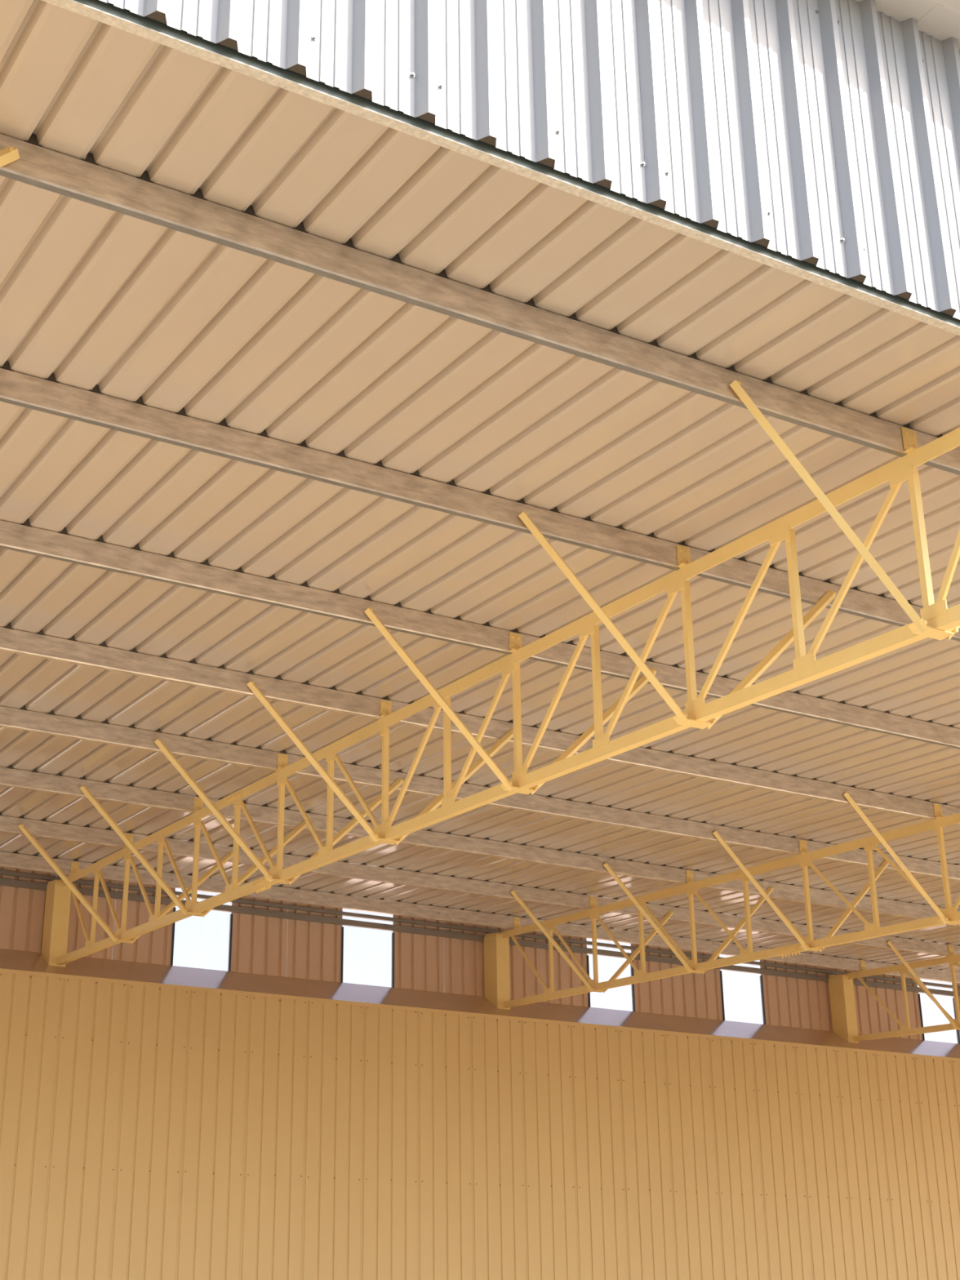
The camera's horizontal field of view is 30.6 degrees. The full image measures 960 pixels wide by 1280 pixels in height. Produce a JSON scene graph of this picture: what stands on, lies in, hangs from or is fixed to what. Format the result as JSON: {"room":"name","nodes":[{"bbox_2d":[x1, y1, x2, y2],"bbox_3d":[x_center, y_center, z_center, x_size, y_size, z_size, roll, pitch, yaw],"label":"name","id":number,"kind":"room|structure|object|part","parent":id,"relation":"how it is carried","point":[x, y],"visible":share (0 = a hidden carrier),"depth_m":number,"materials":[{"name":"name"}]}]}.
{"room":"warehouse interior","nodes":[
{"label":"warehouse interior","id":0,"kind":"room"},
{"bbox_2d":[0,0,959,982],"bbox_3d":[5.870,2.258,19.698,42.772,1.098,16.215,12,-26,-29],"label":"ceiling","id":1,"kind":"structure","parent":0,"point":[131,308],"depth_m":10.63,"materials":[{"name":"beige paint"}]},
{"bbox_2d":[0,622,959,824],"bbox_3d":[8.510,2.546,20.097,37.200,0.226,0.057,12,-26,-29],"label":"purlin","id":2,"kind":"object","parent":1,"relation":"attached to","point":[39,645],"visible":0.8,"depth_m":14.85,"materials":[{"name":"metal"}]},
{"bbox_2d":[0,811,959,956],"bbox_3d":[5.314,4.239,25.179,37.200,0.226,0.057,12,-26,-29],"label":"purlin","id":3,"kind":"object","parent":1,"relation":"attached to","point":[42,828],"visible":0.7,"depth_m":21.95,"materials":[{"name":"wood"}]},
{"bbox_2d":[0,968,959,1279],"bbox_3d":[2.795,8.403,24.309,40.839,5.909,0.042,12,-26,-29],"label":"wall","id":4,"kind":"structure","parent":0,"point":[148,1131],"depth_m":22.90,"materials":[{"name":"yellow paint"}]},
{"bbox_2d":[0,948,959,1057],"bbox_3d":[4.151,5.940,26.615,37.200,0.385,0.623,12,-26,-29],"label":"ledge","id":5,"kind":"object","parent":4,"relation":"attached to","point":[11,959],"depth_m":23.95,"materials":[{"name":"brown paint"}]},
{"bbox_2d":[0,866,959,1039],"bbox_3d":[3.965,5.446,27.134,37.198,1.227,0.032,12,-26,-29],"label":"wall","id":6,"kind":"structure","parent":0,"point":[260,944],"depth_m":24.55,"materials":[{"name":"brown paint"}]},
{"bbox_2d":[170,906,232,971],"bbox_3d":[-3.625,3.775,22.902,0.822,1.077,0.040,12,-26,-29],"label":"window","id":7,"kind":"structure","parent":6,"relation":"in","point":[231,914],"depth_m":22.93,"materials":[{"name":"grey metal"}]},
{"bbox_3d":[-3.966,3.830,22.658,0.022,0.760,0.040,12,-26,-29],"label":"edge trim","id":8,"kind":"part","parent":7,"relation":"part of","materials":[{"name":"grey metal"}]},
{"bbox_3d":[-3.279,3.976,23.041,0.022,0.760,0.040,12,-26,-29],"label":"edge trim","id":9,"kind":"part","parent":7,"relation":"part of","materials":[{"name":"grey metal"}]},
{"bbox_2d":[340,926,394,987],"bbox_3d":[-1.541,4.218,24.065,0.807,1.077,0.040,12,-26,-29],"label":"window","id":10,"kind":"structure","parent":6,"relation":"in","point":[342,927],"depth_m":24.07,"materials":[{"name":"grey metal"}]},
{"bbox_3d":[-1.876,4.274,23.825,0.022,0.760,0.040,12,-26,-29],"label":"edge trim","id":11,"kind":"part","parent":10,"relation":"part of","materials":[{"name":"grey metal"}]},
{"bbox_3d":[-1.202,4.417,24.201,0.022,0.760,0.040,12,-26,-29],"label":"edge trim","id":12,"kind":"part","parent":10,"relation":"part of","materials":[{"name":"grey metal"}]},
{"bbox_2d":[0,878,959,997],"bbox_3d":[3.985,5.099,27.232,37.200,0.078,0.053,12,-26,-29],"label":"girt","id":13,"kind":"object","parent":6,"relation":"attached to","point":[7,882],"visible":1,"depth_m":24.58,"materials":[{"name":"brown metal"}]},
{"bbox_2d":[0,870,959,989],"bbox_3d":[3.984,4.990,27.276,37.200,0.047,0.053,12,-26,-29],"label":"roof purlin","id":14,"kind":"structure","parent":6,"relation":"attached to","point":[2,872],"depth_m":24.64,"materials":[{"name":"brown metal"}]},
{"bbox_2d":[586,955,635,1011],"bbox_3d":[1.930,4.955,26.002,0.822,1.077,0.040,12,-26,-29],"label":"window","id":15,"kind":"structure","parent":6,"relation":"in","point":[588,966],"depth_m":26.03,"materials":[{"name":"grey metal"}]},
{"bbox_3d":[1.589,5.011,25.758,0.022,0.760,0.040,12,-26,-29],"label":"edge trim","id":16,"kind":"part","parent":15,"relation":"part of","materials":[{"name":"grey metal"}]},
{"bbox_3d":[2.276,5.157,26.142,0.022,0.760,0.040,12,-26,-29],"label":"edge trim","id":17,"kind":"part","parent":15,"relation":"part of","materials":[{"name":"grey metal"}]},
{"bbox_2d":[720,970,765,1024],"bbox_3d":[4.059,5.408,27.190,0.822,1.077,0.040,12,-26,-29],"label":"window","id":18,"kind":"structure","parent":6,"relation":"in","point":[721,975],"depth_m":27.22,"materials":[{"name":"grey metal"}]},
{"bbox_3d":[3.718,5.463,26.946,0.022,0.760,0.040,12,-26,-29],"label":"edge trim","id":19,"kind":"part","parent":18,"relation":"part of","materials":[{"name":"grey metal"}]},
{"bbox_3d":[4.405,5.609,27.330,0.022,0.760,0.040,12,-26,-29],"label":"edge trim","id":20,"kind":"part","parent":18,"relation":"part of","materials":[{"name":"grey metal"}]},
{"bbox_2d":[918,993,959,1044],"bbox_3d":[7.614,6.164,29.174,0.822,1.077,0.040,12,-26,-29],"label":"window","id":21,"kind":"structure","parent":6,"relation":"in","point":[919,999],"depth_m":29.16,"materials":[{"name":"grey metal"}]},
{"bbox_3d":[7.272,6.219,28.930,0.022,0.760,0.040,12,-26,-29],"label":"edge trim","id":22,"kind":"part","parent":21,"relation":"part of","materials":[{"name":"grey metal"}]},
{"bbox_3d":[7.959,6.365,29.313,0.022,0.760,0.040,12,-26,-29],"label":"edge trim","id":23,"kind":"part","parent":21,"relation":"part of","materials":[{"name":"grey metal"}]},
{"bbox_2d":[41,0,959,335],"bbox_3d":[3.793,-2.133,9.887,18.962,1.882,0.134,12,-26,-29],"label":"wall","id":24,"kind":"structure","parent":0,"point":[816,141],"depth_m":8.12,"materials":[{"name":"white metal"}]},
{"bbox_2d":[855,0,959,49],"bbox_3d":[2.945,-3.315,9.551,19.000,0.164,0.485,12,-26,-29],"label":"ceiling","id":25,"kind":"structure","parent":24,"relation":"attached to","point":[939,19],"depth_m":9.30,"materials":[{"name":"beige paint"}]},
{"bbox_3d":[6.010,8.816,17.179,110.000,0.300,16.300,12,-26,-29],"label":"floor","id":26,"kind":"structure","parent":0,"visible":0},
{"bbox_2d":[41,879,71,966],"bbox_3d":[-5.195,6.322,20.529,0.210,7.170,0.340,12,-26,-29],"label":"column","id":27,"kind":"structure","parent":26,"relation":"on","point":[57,905],"depth_m":21.57,"materials":[{"name":"yellow metal"}]},
{"bbox_3d":[-5.280,6.304,20.482,0.012,7.170,0.308,12,-26,-29],"label":"plate","id":28,"kind":"part","parent":27,"relation":"part of","materials":[{"name":"yellow metal"}]},
{"bbox_2d":[17,379,959,964],"bbox_3d":[-1.155,1.290,15.249,2.578,2.198,15.478,12,-26,-29],"label":"roof truss","id":29,"kind":"object","parent":27,"relation":"attached to","point":[938,621],"visible":1,"depth_m":12.49,"materials":[{"name":"yellow metal"}]},
{"bbox_3d":[-4.567,3.545,20.444,0.010,0.087,0.185,12,-26,-29],"label":"gusset plate","id":30,"kind":"part","parent":29,"relation":"part of","materials":[{"name":"yellow metal"}]},
{"bbox_3d":[-4.521,2.726,20.672,0.010,0.084,0.185,12,-26,-29],"label":"gusset plate","id":31,"kind":"part","parent":29,"relation":"part of","materials":[{"name":"yellow metal"}]},
{"bbox_3d":[-4.035,3.263,19.597,0.010,0.087,0.185,12,-26,-29],"label":"gusset plate","id":32,"kind":"part","parent":29,"relation":"part of","materials":[{"name":"yellow metal"}]},
{"bbox_3d":[-3.988,2.444,19.825,0.010,0.084,0.185,12,-26,-29],"label":"gusset plate","id":33,"kind":"part","parent":29,"relation":"part of","materials":[{"name":"yellow metal"}]},
{"bbox_3d":[-3.502,2.980,18.750,0.010,0.087,0.185,12,-26,-29],"label":"gusset plate","id":34,"kind":"part","parent":29,"relation":"part of","materials":[{"name":"yellow metal"}]},
{"bbox_3d":[-3.455,2.162,18.978,0.010,0.084,0.185,12,-26,-29],"label":"gusset plate","id":35,"kind":"part","parent":29,"relation":"part of","materials":[{"name":"yellow metal"}]},
{"bbox_3d":[-2.969,2.698,17.903,0.010,0.087,0.185,12,-26,-29],"label":"gusset plate","id":36,"kind":"part","parent":29,"relation":"part of","materials":[{"name":"yellow metal"}]},
{"bbox_3d":[-2.922,1.880,18.131,0.010,0.084,0.185,12,-26,-29],"label":"gusset plate","id":37,"kind":"part","parent":29,"relation":"part of","materials":[{"name":"yellow metal"}]},
{"bbox_3d":[-2.437,2.416,17.056,0.010,0.087,0.185,12,-26,-29],"label":"gusset plate","id":38,"kind":"part","parent":29,"relation":"part of","materials":[{"name":"yellow metal"}]},
{"bbox_3d":[-2.424,1.551,17.354,0.010,0.086,0.340,12,-26,-29],"label":"splice plate","id":39,"kind":"part","parent":29,"relation":"part of","materials":[{"name":"yellow metal"}]},
{"bbox_3d":[-2.390,1.597,17.284,0.010,0.084,0.185,12,-26,-29],"label":"gusset plate","id":40,"kind":"part","parent":29,"relation":"part of","materials":[{"name":"yellow metal"}]},
{"bbox_3d":[-2.057,2.268,16.423,0.010,0.086,0.340,12,-26,-29],"label":"splice plate","id":41,"kind":"part","parent":29,"relation":"part of","materials":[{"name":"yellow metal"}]},
{"bbox_3d":[-1.904,2.134,16.209,0.010,0.087,0.185,12,-26,-29],"label":"gusset plate","id":42,"kind":"part","parent":29,"relation":"part of","materials":[{"name":"yellow metal"}]},
{"bbox_3d":[-1.857,1.315,16.437,0.010,0.084,0.185,12,-26,-29],"label":"gusset plate","id":43,"kind":"part","parent":29,"relation":"part of","materials":[{"name":"yellow metal"}]},
{"bbox_3d":[-1.371,1.852,15.362,0.010,0.087,0.185,12,-26,-29],"label":"gusset plate","id":44,"kind":"part","parent":29,"relation":"part of","materials":[{"name":"yellow metal"}]},
{"bbox_3d":[-1.324,1.033,15.590,0.010,0.084,0.185,12,-26,-29],"label":"gusset plate","id":45,"kind":"part","parent":29,"relation":"part of","materials":[{"name":"yellow metal"}]},
{"bbox_3d":[-0.809,1.554,14.468,0.010,0.092,0.260,12,-26,-29],"label":"gusset plate","id":46,"kind":"part","parent":29,"relation":"part of","materials":[{"name":"yellow metal"}]},
{"bbox_3d":[-0.821,0.767,14.790,0.010,0.077,0.080,12,-26,-29],"label":"gusset plate","id":47,"kind":"part","parent":29,"relation":"part of","materials":[{"name":"yellow metal"}]},
{"bbox_3d":[-0.318,0.500,13.989,0.010,0.084,0.185,12,-26,-29],"label":"gusset plate","id":48,"kind":"part","parent":29,"relation":"part of","materials":[{"name":"yellow metal"}]},
{"bbox_3d":[-0.247,1.256,13.574,0.010,0.087,0.185,12,-26,-29],"label":"gusset plate","id":49,"kind":"part","parent":29,"relation":"part of","materials":[{"name":"yellow metal"}]},
{"bbox_3d":[0.215,0.218,13.143,0.010,0.084,0.185,12,-26,-29],"label":"gusset plate","id":50,"kind":"part","parent":29,"relation":"part of","materials":[{"name":"yellow metal"}]},
{"bbox_3d":[0.286,0.974,12.727,0.010,0.087,0.185,12,-26,-29],"label":"gusset plate","id":51,"kind":"part","parent":29,"relation":"part of","materials":[{"name":"yellow metal"}]},
{"bbox_3d":[0.747,-0.064,12.296,0.010,0.084,0.185,12,-26,-29],"label":"gusset plate","id":52,"kind":"part","parent":29,"relation":"part of","materials":[{"name":"yellow metal"}]},
{"bbox_3d":[0.819,0.692,11.880,0.010,0.087,0.185,12,-26,-29],"label":"gusset plate","id":53,"kind":"part","parent":29,"relation":"part of","materials":[{"name":"yellow metal"}]},
{"bbox_3d":[1.280,-0.346,11.448,0.010,0.084,0.185,12,-26,-29],"label":"gusset plate","id":54,"kind":"part","parent":29,"relation":"part of","materials":[{"name":"yellow metal"}]},
{"bbox_3d":[1.351,0.409,11.033,0.010,0.087,0.185,12,-26,-29],"label":"gusset plate","id":55,"kind":"part","parent":29,"relation":"part of","materials":[{"name":"yellow metal"}]},
{"bbox_3d":[1.813,-0.629,10.601,0.010,0.084,0.185,12,-26,-29],"label":"gusset plate","id":56,"kind":"part","parent":29,"relation":"part of","materials":[{"name":"yellow metal"}]},
{"bbox_3d":[1.884,0.127,10.186,0.010,0.087,0.185,12,-26,-29],"label":"gusset plate","id":57,"kind":"part","parent":29,"relation":"part of","materials":[{"name":"yellow metal"}]},
{"bbox_3d":[2.345,-0.911,9.754,0.010,0.084,0.185,12,-26,-29],"label":"gusset plate","id":58,"kind":"part","parent":29,"relation":"part of","materials":[{"name":"yellow metal"}]},
{"bbox_3d":[2.417,-0.155,9.339,0.010,0.087,0.185,12,-26,-29],"label":"gusset plate","id":59,"kind":"part","parent":29,"relation":"part of","materials":[{"name":"yellow metal"}]},
{"bbox_2d":[484,932,510,1009],"bbox_3d":[0.282,7.487,23.586,0.210,7.170,0.340,12,-26,-29],"label":"column","id":60,"kind":"structure","parent":26,"relation":"on","point":[496,948],"depth_m":24.64,"materials":[{"name":"yellow metal"}]},
{"bbox_3d":[0.198,7.469,23.539,0.012,7.170,0.308,12,-26,-29],"label":"plate","id":61,"kind":"part","parent":60,"relation":"part of","materials":[{"name":"yellow metal"}]},
{"bbox_2d":[502,791,959,1008],"bbox_3d":[4.322,2.454,18.306,2.578,2.198,15.478,12,-26,-29],"label":"roof truss","id":62,"kind":"object","parent":60,"relation":"attached to","point":[949,915],"visible":1,"depth_m":20.20,"materials":[{"name":"yellow metal"}]},
{"bbox_2d":[0,133,959,475],"bbox_3d":[11.706,0.853,15.015,37.200,0.226,0.057,12,-26,-29],"label":"purlin","id":63,"kind":"object","parent":62,"relation":"on","point":[85,180],"visible":0.83,"depth_m":8.32,"materials":[{"name":"metal"}]},
{"bbox_2d":[0,360,959,641],"bbox_3d":[10.641,1.417,16.709,37.200,0.226,0.057,12,-26,-29],"label":"purlin","id":64,"kind":"object","parent":62,"relation":"on","point":[47,395],"visible":0.76,"depth_m":10.44,"materials":[{"name":"metal"}]},
{"bbox_2d":[0,519,959,749],"bbox_3d":[9.575,1.982,18.403,37.200,0.226,0.057,12,-26,-29],"label":"purlin","id":65,"kind":"object","parent":62,"relation":"on","point":[23,538],"visible":0.76,"depth_m":12.67,"materials":[{"name":"metal"}]},
{"bbox_2d":[0,764,959,924],"bbox_3d":[6.378,3.684,23.484,37.200,0.243,0.063,12,-26,-29],"label":"purlin","id":66,"kind":"object","parent":62,"relation":"on","point":[10,776],"visible":0.68,"depth_m":19.80,"materials":[{"name":"wood"}]},
{"bbox_2d":[0,850,959,983],"bbox_3d":[4.343,4.753,26.722,37.200,0.226,0.057,12,-26,-29],"label":"purlin","id":67,"kind":"object","parent":62,"relation":"on","point":[14,860],"visible":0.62,"depth_m":23.86,"materials":[{"name":"metal"}]},
{"bbox_3d":[0.910,4.709,23.501,0.010,0.087,0.185,12,-26,-29],"label":"gusset plate","id":68,"kind":"part","parent":62,"relation":"part of","materials":[{"name":"yellow metal"}]},
{"bbox_3d":[0.957,3.891,23.729,0.010,0.084,0.185,12,-26,-29],"label":"gusset plate","id":69,"kind":"part","parent":62,"relation":"part of","materials":[{"name":"yellow metal"}]},
{"bbox_3d":[1.443,4.427,22.654,0.010,0.087,0.185,12,-26,-29],"label":"gusset plate","id":70,"kind":"part","parent":62,"relation":"part of","materials":[{"name":"yellow metal"}]},
{"bbox_3d":[1.490,3.608,22.882,0.010,0.084,0.185,12,-26,-29],"label":"gusset plate","id":71,"kind":"part","parent":62,"relation":"part of","materials":[{"name":"yellow metal"}]},
{"bbox_3d":[1.976,4.145,21.807,0.010,0.087,0.185,12,-26,-29],"label":"gusset plate","id":72,"kind":"part","parent":62,"relation":"part of","materials":[{"name":"yellow metal"}]},
{"bbox_3d":[2.022,3.326,22.035,0.010,0.084,0.185,12,-26,-29],"label":"gusset plate","id":73,"kind":"part","parent":62,"relation":"part of","materials":[{"name":"yellow metal"}]},
{"bbox_3d":[2.508,3.863,20.960,0.010,0.087,0.185,12,-26,-29],"label":"gusset plate","id":74,"kind":"part","parent":62,"relation":"part of","materials":[{"name":"yellow metal"}]},
{"bbox_3d":[2.555,3.044,21.188,0.010,0.084,0.185,12,-26,-29],"label":"gusset plate","id":75,"kind":"part","parent":62,"relation":"part of","materials":[{"name":"yellow metal"}]},
{"bbox_3d":[3.054,2.716,20.411,0.010,0.086,0.340,12,-26,-29],"label":"splice plate","id":76,"kind":"part","parent":62,"relation":"part of","materials":[{"name":"yellow metal"}]},
{"bbox_3d":[3.041,3.580,20.113,0.010,0.087,0.185,12,-26,-29],"label":"gusset plate","id":77,"kind":"part","parent":62,"relation":"part of","materials":[{"name":"yellow metal"}]},
{"bbox_3d":[3.088,2.762,20.341,0.010,0.084,0.185,12,-26,-29],"label":"gusset plate","id":78,"kind":"part","parent":62,"relation":"part of","materials":[{"name":"yellow metal"}]},
{"bbox_3d":[3.421,3.432,19.480,0.010,0.086,0.340,12,-26,-29],"label":"splice plate","id":79,"kind":"part","parent":62,"relation":"part of","materials":[{"name":"yellow metal"}]},
{"bbox_3d":[3.574,3.298,19.266,0.010,0.087,0.185,12,-26,-29],"label":"gusset plate","id":80,"kind":"part","parent":62,"relation":"part of","materials":[{"name":"yellow metal"}]},
{"bbox_3d":[3.620,2.480,19.494,0.010,0.084,0.185,12,-26,-29],"label":"gusset plate","id":81,"kind":"part","parent":62,"relation":"part of","materials":[{"name":"yellow metal"}]},
{"bbox_3d":[4.153,2.198,18.647,0.010,0.084,0.185,12,-26,-29],"label":"gusset plate","id":82,"kind":"part","parent":62,"relation":"part of","materials":[{"name":"yellow metal"}]},
{"bbox_3d":[4.106,3.016,18.419,0.010,0.087,0.185,12,-26,-29],"label":"gusset plate","id":83,"kind":"part","parent":62,"relation":"part of","materials":[{"name":"yellow metal"}]},
{"bbox_3d":[4.656,1.931,17.846,0.010,0.077,0.080,12,-26,-29],"label":"gusset plate","id":84,"kind":"part","parent":62,"relation":"part of","materials":[{"name":"yellow metal"}]},
{"bbox_3d":[4.668,2.718,17.525,0.010,0.092,0.260,12,-26,-29],"label":"gusset plate","id":85,"kind":"part","parent":62,"relation":"part of","materials":[{"name":"yellow metal"}]},
{"bbox_2d":[827,973,858,1043],"bbox_3d":[5.803,8.661,26.667,0.210,7.170,0.340,12,-26,-29],"label":"column","id":86,"kind":"structure","parent":26,"relation":"on","point":[844,1022],"depth_m":27.74,"materials":[{"name":"yellow metal"}]},
{"bbox_3d":[5.718,8.643,26.620,0.012,7.170,0.308,12,-26,-29],"label":"plate","id":87,"kind":"part","parent":86,"relation":"part of","materials":[{"name":"yellow metal"}]},
{"bbox_2d":[847,940,959,1041],"bbox_3d":[9.843,3.628,21.387,2.578,2.198,15.478,12,-26,-29],"label":"roof truss","id":88,"kind":"object","parent":86,"relation":"attached to","point":[953,959],"visible":1,"depth_m":26.51,"materials":[{"name":"yellow metal"}]},
{"bbox_2d":[0,704,959,880],"bbox_3d":[7.444,3.111,21.791,37.200,0.226,0.057,12,-26,-29],"label":"purlin","id":89,"kind":"object","parent":88,"relation":"on","point":[50,723],"visible":0.68,"depth_m":17.32,"materials":[{"name":"metal"}]},
{"bbox_3d":[6.478,5.064,26.810,0.010,0.084,0.185,12,-26,-29],"label":"gusset plate","id":90,"kind":"part","parent":88,"relation":"part of","materials":[{"name":"yellow metal"}]},
{"bbox_3d":[6.431,5.883,26.582,0.010,0.087,0.185,12,-26,-29],"label":"gusset plate","id":91,"kind":"part","parent":88,"relation":"part of","materials":[{"name":"yellow metal"}]},
{"bbox_3d":[7.010,4.782,25.963,0.010,0.084,0.185,12,-26,-29],"label":"gusset plate","id":92,"kind":"part","parent":88,"relation":"part of","materials":[{"name":"yellow metal"}]},
{"bbox_3d":[6.963,5.601,25.735,0.010,0.087,0.185,12,-26,-29],"label":"gusset plate","id":93,"kind":"part","parent":88,"relation":"part of","materials":[{"name":"yellow metal"}]},
{"bbox_3d":[-10.638,5.165,17.492,0.210,7.170,0.340,12,-26,-29],"label":"column","id":94,"kind":"structure","parent":0,"visible":0},
{"bbox_2d":[0,146,19,167],"bbox_3d":[-6.599,0.133,12.212,2.578,2.198,15.478,12,-26,-29],"label":"roof truss","id":95,"kind":"object","parent":94,"relation":"attached to","point":[9,154],"visible":1,"depth_m":7.31,"materials":[{"name":"yellow metal"}]}
]}

